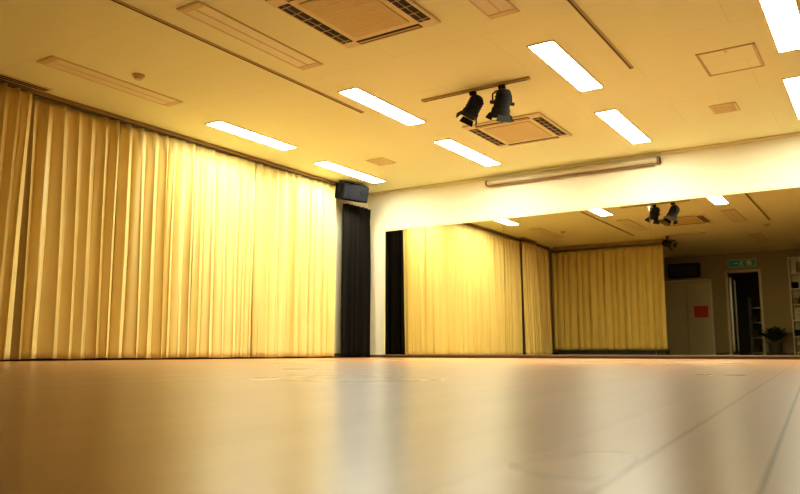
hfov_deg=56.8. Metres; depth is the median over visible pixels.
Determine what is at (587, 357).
baseboard
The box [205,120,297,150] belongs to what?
recessed light
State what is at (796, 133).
trim
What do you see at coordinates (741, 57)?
access hatch
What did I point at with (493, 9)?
ceiling vent
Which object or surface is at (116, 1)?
rail
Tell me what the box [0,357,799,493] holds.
floor
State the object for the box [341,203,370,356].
curtain
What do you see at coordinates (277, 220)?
curtain
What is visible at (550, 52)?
recessed light
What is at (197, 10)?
recessed light
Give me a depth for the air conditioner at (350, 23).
5.98 m
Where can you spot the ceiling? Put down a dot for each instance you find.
(668, 94)
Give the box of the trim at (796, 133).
[368,132,799,195]
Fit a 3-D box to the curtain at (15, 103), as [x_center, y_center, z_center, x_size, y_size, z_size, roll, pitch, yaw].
[-3.976,-0.295,7.048,0.124,2.713,0.858,-5,-10,33]
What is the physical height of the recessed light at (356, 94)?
0.012 m
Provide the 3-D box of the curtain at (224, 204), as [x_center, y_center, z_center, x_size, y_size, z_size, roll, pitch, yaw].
[-2.306,0.095,9.796,0.109,2.713,1.077,-5,-10,33]
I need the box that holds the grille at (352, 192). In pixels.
[343,184,368,201]
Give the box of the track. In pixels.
[421,76,530,102]
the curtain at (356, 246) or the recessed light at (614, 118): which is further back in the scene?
the curtain at (356, 246)
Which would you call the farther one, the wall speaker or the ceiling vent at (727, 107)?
the wall speaker
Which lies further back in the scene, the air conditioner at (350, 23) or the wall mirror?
the wall mirror
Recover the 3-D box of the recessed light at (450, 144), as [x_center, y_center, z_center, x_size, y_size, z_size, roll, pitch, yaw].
[0.950,-1.287,10.175,0.256,0.012,1.522,-5,-10,33]
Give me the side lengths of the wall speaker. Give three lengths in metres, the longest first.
0.548 x 0.380 x 0.289 m
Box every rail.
[0,79,336,185]
[111,0,363,113]
[566,0,633,68]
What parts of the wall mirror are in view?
panel, panel, rail, panel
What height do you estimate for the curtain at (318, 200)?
2.713 m
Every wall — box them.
[33,95,367,352]
[368,135,799,354]
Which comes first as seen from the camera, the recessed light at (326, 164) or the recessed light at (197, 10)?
the recessed light at (197, 10)
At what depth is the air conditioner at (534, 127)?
9.05 m
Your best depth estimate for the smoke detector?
7.28 m
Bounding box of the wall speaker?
[335,181,368,202]
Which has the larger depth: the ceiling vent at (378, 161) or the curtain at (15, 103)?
the ceiling vent at (378, 161)
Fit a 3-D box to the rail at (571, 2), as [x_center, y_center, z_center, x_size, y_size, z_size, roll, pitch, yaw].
[1.315,-1.914,5.742,0.042,0.017,3.330,-5,-10,33]
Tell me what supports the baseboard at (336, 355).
attached to the wall at (339, 202)
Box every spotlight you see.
[456,91,483,127]
[486,85,514,122]
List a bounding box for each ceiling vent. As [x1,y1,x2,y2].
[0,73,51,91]
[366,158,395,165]
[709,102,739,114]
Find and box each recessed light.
[36,55,182,106]
[176,1,322,69]
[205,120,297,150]
[313,161,385,182]
[337,87,425,125]
[433,138,501,165]
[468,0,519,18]
[526,39,603,91]
[594,109,651,143]
[758,0,799,52]
[782,76,799,118]
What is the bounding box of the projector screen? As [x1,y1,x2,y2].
[485,157,660,186]
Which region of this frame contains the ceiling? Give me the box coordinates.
[0,0,799,193]
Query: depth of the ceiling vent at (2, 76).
7.50 m
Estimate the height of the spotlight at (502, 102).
0.391 m
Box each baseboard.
[0,353,359,360]
[370,355,799,359]
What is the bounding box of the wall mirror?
[383,185,799,356]
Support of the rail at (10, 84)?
attached to the ceiling
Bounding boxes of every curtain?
[0,83,32,359]
[5,96,119,359]
[107,124,195,358]
[188,146,255,357]
[251,164,300,356]
[299,177,335,356]
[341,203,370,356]
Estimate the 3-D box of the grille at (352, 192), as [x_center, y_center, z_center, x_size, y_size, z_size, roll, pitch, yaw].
[-0.698,-0.862,11.832,0.490,0.230,0.014,7,1,-42]
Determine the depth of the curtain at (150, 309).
8.81 m
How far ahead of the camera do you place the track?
7.66 m
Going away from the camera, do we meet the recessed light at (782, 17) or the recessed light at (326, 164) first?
the recessed light at (782, 17)
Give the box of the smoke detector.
[132,73,144,80]
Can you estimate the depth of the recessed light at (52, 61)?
7.44 m
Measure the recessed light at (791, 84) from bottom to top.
0.012 m
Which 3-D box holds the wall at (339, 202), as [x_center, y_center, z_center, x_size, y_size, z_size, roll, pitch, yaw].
[-3.867,-0.227,7.726,0.120,2.800,11.900,-5,-10,33]
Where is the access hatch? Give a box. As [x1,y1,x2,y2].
[695,42,764,76]
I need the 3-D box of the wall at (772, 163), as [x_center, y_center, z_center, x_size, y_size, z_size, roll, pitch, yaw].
[3.890,0.068,9.806,10.790,2.800,0.120,-5,-10,33]
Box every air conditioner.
[265,0,440,48]
[462,112,571,147]
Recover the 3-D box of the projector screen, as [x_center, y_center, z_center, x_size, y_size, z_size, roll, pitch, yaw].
[2.441,-1.078,10.784,2.620,0.101,0.117,-5,-10,33]
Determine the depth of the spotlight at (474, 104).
7.62 m
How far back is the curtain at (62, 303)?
7.90 m

